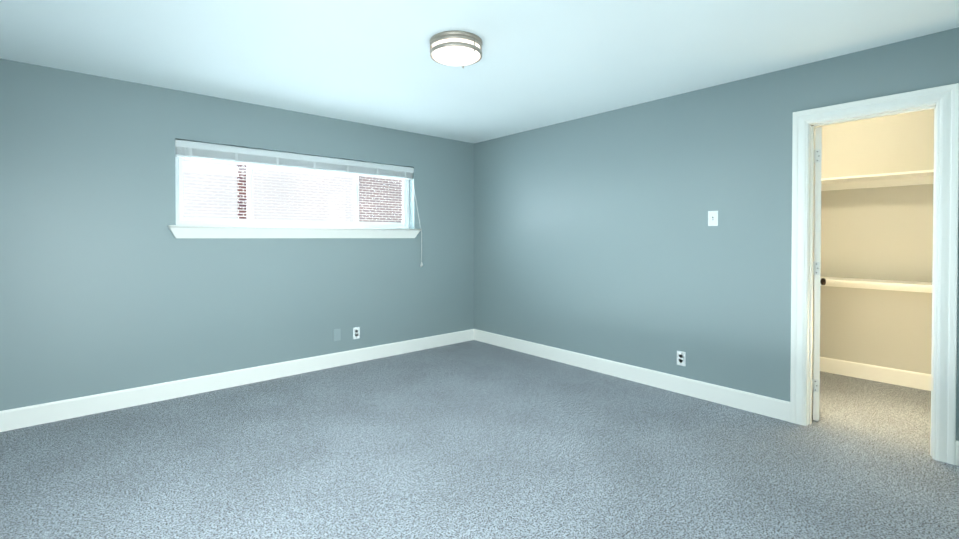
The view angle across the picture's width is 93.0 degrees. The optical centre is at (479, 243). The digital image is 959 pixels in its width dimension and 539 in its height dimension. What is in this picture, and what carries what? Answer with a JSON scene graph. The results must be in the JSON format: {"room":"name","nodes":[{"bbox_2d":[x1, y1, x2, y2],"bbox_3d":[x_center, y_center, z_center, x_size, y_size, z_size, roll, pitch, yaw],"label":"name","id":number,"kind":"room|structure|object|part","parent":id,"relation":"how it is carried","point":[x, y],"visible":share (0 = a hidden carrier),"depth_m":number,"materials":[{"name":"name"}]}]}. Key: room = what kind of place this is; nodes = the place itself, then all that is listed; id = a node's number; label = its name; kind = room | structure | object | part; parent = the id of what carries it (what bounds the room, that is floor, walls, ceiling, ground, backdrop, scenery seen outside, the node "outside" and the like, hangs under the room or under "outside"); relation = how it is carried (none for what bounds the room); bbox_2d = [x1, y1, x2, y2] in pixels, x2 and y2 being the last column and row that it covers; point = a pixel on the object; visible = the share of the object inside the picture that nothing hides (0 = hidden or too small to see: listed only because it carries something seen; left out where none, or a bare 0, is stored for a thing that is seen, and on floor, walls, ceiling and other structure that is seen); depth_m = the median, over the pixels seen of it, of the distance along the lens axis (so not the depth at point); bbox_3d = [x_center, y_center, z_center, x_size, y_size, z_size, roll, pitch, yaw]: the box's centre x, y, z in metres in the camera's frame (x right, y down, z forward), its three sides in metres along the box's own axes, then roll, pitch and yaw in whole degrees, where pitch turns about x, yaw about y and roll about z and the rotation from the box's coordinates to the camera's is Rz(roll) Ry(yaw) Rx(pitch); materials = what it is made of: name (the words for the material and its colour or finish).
{"room":"empty bedroom","nodes":[
{"label":"empty bedroom","id":0,"kind":"room"},
{"bbox_2d":[0,59,473,410],"bbox_3d":[-1.165,-0.007,4.805,6.260,2.440,0.160,-1,1,-41],"label":"wall","id":1,"kind":"structure","parent":0,"point":[109,282],"depth_m":3.56,"materials":[{"name":"blue paint"}]},
{"bbox_2d":[0,329,471,431],"bbox_3d":[-1.706,1.153,4.229,4.370,0.135,0.014,-1,1,-41],"label":"baseboard","id":2,"kind":"structure","parent":1,"relation":"attached to","point":[26,416],"depth_m":3.72,"materials":[{"name":"white wood"}]},
{"bbox_2d":[168,225,421,237],"bbox_3d":[-1.580,-0.099,4.356,2.333,0.105,0.177,-1,1,-41],"label":"window sill","id":3,"kind":"structure","parent":1,"relation":"attached to","point":[191,231],"depth_m":4.12,"materials":[{"name":"white wood"}]},
{"bbox_2d":[175,147,422,266],"bbox_3d":[-1.572,-0.283,4.397,2.304,1.118,0.232,-1,1,-41],"label":"window","id":4,"kind":"structure","parent":1,"relation":"in","point":[182,220],"depth_m":4.21,"materials":[{"name":"white plastic"}]},
{"bbox_2d":[183,158,402,221],"bbox_3d":[-1.677,-0.497,4.461,2.165,0.622,0.001,-1,1,-41],"label":"window glass","id":5,"kind":"object","parent":4,"relation":"attached to","point":[259,203],"visible":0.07,"depth_m":4.26,"materials":[{"name":"glass"}]},
{"bbox_3d":[-1.659,-0.497,4.439,2.103,0.582,0.029,-1,1,-41],"label":"glass","id":6,"kind":"part","parent":4,"relation":"part of","materials":[{"name":"glass"}]},
{"bbox_2d":[175,139,413,179],"bbox_3d":[-1.592,-0.752,4.361,2.227,0.161,0.064,-1,1,-41],"label":"window blind","id":7,"kind":"object","parent":4,"relation":"attached to","point":[207,151],"visible":0.96,"depth_m":4.16,"materials":[{"name":"white plastic"}]},
{"bbox_3d":[-0.696,-0.256,5.063,0.109,1.048,0.081,-1,1,-41],"label":"blind cord","id":8,"kind":"part","parent":4,"relation":"part of","materials":[{"name":"white plastic"}]},
{"bbox_2d":[333,329,340,340],"bbox_3d":[-1.407,0.907,4.494,0.072,0.116,0.006,-1,1,-41],"label":"electrical outlet cover","id":9,"kind":"object","parent":1,"relation":"attached to","point":[336,334],"visible":1,"depth_m":4.49,"materials":[{"name":"grey plastic"}]},
{"bbox_2d":[353,327,359,338],"bbox_3d":[-1.252,0.916,4.628,0.072,0.116,0.007,-1,1,-41],"label":"outlet","id":10,"kind":"object","parent":1,"relation":"attached to","point":[356,332],"visible":1,"depth_m":4.63,"materials":[{"name":"white plastic"}]},
{"bbox_2d":[0,340,958,538],"bbox_3d":[0.423,1.285,3.007,6.260,0.100,4.980,-1,1,-41],"label":"floor","id":11,"kind":"structure","parent":0,"point":[473,439],"depth_m":2.56,"materials":[{"name":"carpet"}]},
{"bbox_2d":[0,0,958,142],"bbox_3d":[0.423,-1.255,2.977,6.260,0.100,4.980,-1,1,-41],"label":"ceiling","id":12,"kind":"structure","parent":0,"point":[541,63],"depth_m":2.80,"materials":[{"name":"white paint"}]},
{"bbox_2d":[430,31,481,67],"bbox_3d":[-0.140,-1.147,2.725,0.316,0.110,0.316,-1,1,-41],"label":"lamp","id":13,"kind":"object","parent":12,"relation":"attached to","point":[456,48],"visible":1,"depth_m":2.63,"materials":[{"name":"white glass"}]},
{"bbox_2d":[474,27,958,440],"bbox_3d":[1.564,0.004,3.885,0.115,2.440,4.820,-1,1,-41],"label":"wall","id":14,"kind":"structure","parent":0,"point":[595,235],"depth_m":3.77,"materials":[{"name":"blue paint"}]},
{"bbox_2d":[472,329,789,421],"bbox_3d":[1.043,1.151,4.396,0.014,0.135,3.347,-1,1,-41],"label":"baseboard","id":15,"kind":"structure","parent":14,"relation":"attached to","point":[751,402],"depth_m":3.88,"materials":[{"name":"white wood"}]},
{"bbox_2d":[677,351,685,365],"bbox_3d":[1.645,0.942,3.712,0.007,0.116,0.072,-1,1,-41],"label":"outlet","id":16,"kind":"object","parent":14,"relation":"attached to","point":[681,358],"visible":1,"depth_m":3.71,"materials":[{"name":"white plastic"}]},
{"bbox_2d":[708,211,717,225],"bbox_3d":[1.800,-0.191,3.513,0.018,0.116,0.072,-1,1,-41],"label":"switch plate","id":17,"kind":"object","parent":14,"relation":"attached to","point":[712,218],"visible":1,"depth_m":3.51,"materials":[{"name":"white plastic"}]},
{"bbox_2d":[812,127,825,420],"bbox_3d":[2.458,0.213,3.377,0.618,2.018,0.233,-1,1,-41],"label":"door","id":18,"kind":"structure","parent":14,"relation":"in","point":[817,281],"depth_m":3.13,"materials":[{"name":"white wood"}]},
{"bbox_2d":[790,83,958,464],"bbox_3d":[2.454,0.173,2.872,0.154,2.127,0.786,-1,1,-41],"label":"door frame","id":19,"kind":"structure","parent":14,"relation":"attached to","point":[942,102],"depth_m":2.64,"materials":[{"name":"white wood"}]},
{"bbox_2d":[955,441,958,465],"bbox_3d":[2.835,1.175,2.351,0.014,0.135,0.517,-1,1,-41],"label":"baseboard","id":20,"kind":"structure","parent":14,"relation":"attached to","point":[957,442],"depth_m":2.54,"materials":[{"name":"white wood"}]},
{"bbox_2d":[814,109,933,373],"bbox_3d":[2.752,-0.009,4.992,0.120,2.440,4.720,-1,1,-41],"label":"wall","id":21,"kind":"structure","parent":0,"point":[881,233],"depth_m":4.00,"materials":[{"name":"beige paint"}]},
{"bbox_2d":[820,357,930,390],"bbox_3d":[3.419,1.154,4.141,0.014,0.135,2.300,-1,1,-41],"label":"baseboard","id":22,"kind":"structure","parent":21,"relation":"attached to","point":[916,380],"depth_m":4.01,"materials":[{"name":"white wood"}]},
{"bbox_2d":[820,169,933,292],"bbox_3d":[3.304,-0.085,4.026,0.319,0.985,2.298,-1,1,-41],"label":"shelves","id":23,"kind":"object","parent":21,"relation":"attached to","point":[922,177],"visible":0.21,"depth_m":3.92,"materials":[{"name":"white wood"}]},
{"label":"outside","id":24,"kind":"structure","parent":0,"visible":0},
{"bbox_2d":[237,163,402,222],"bbox_3d":[-9.917,-2.072,7.777,40.000,7.500,0.200,-1,1,-41],"label":"brick wall","id":25,"kind":"structure","parent":24,"point":[240,172],"depth_m":13.54,"materials":[{"name":"red brick"}]}
]}

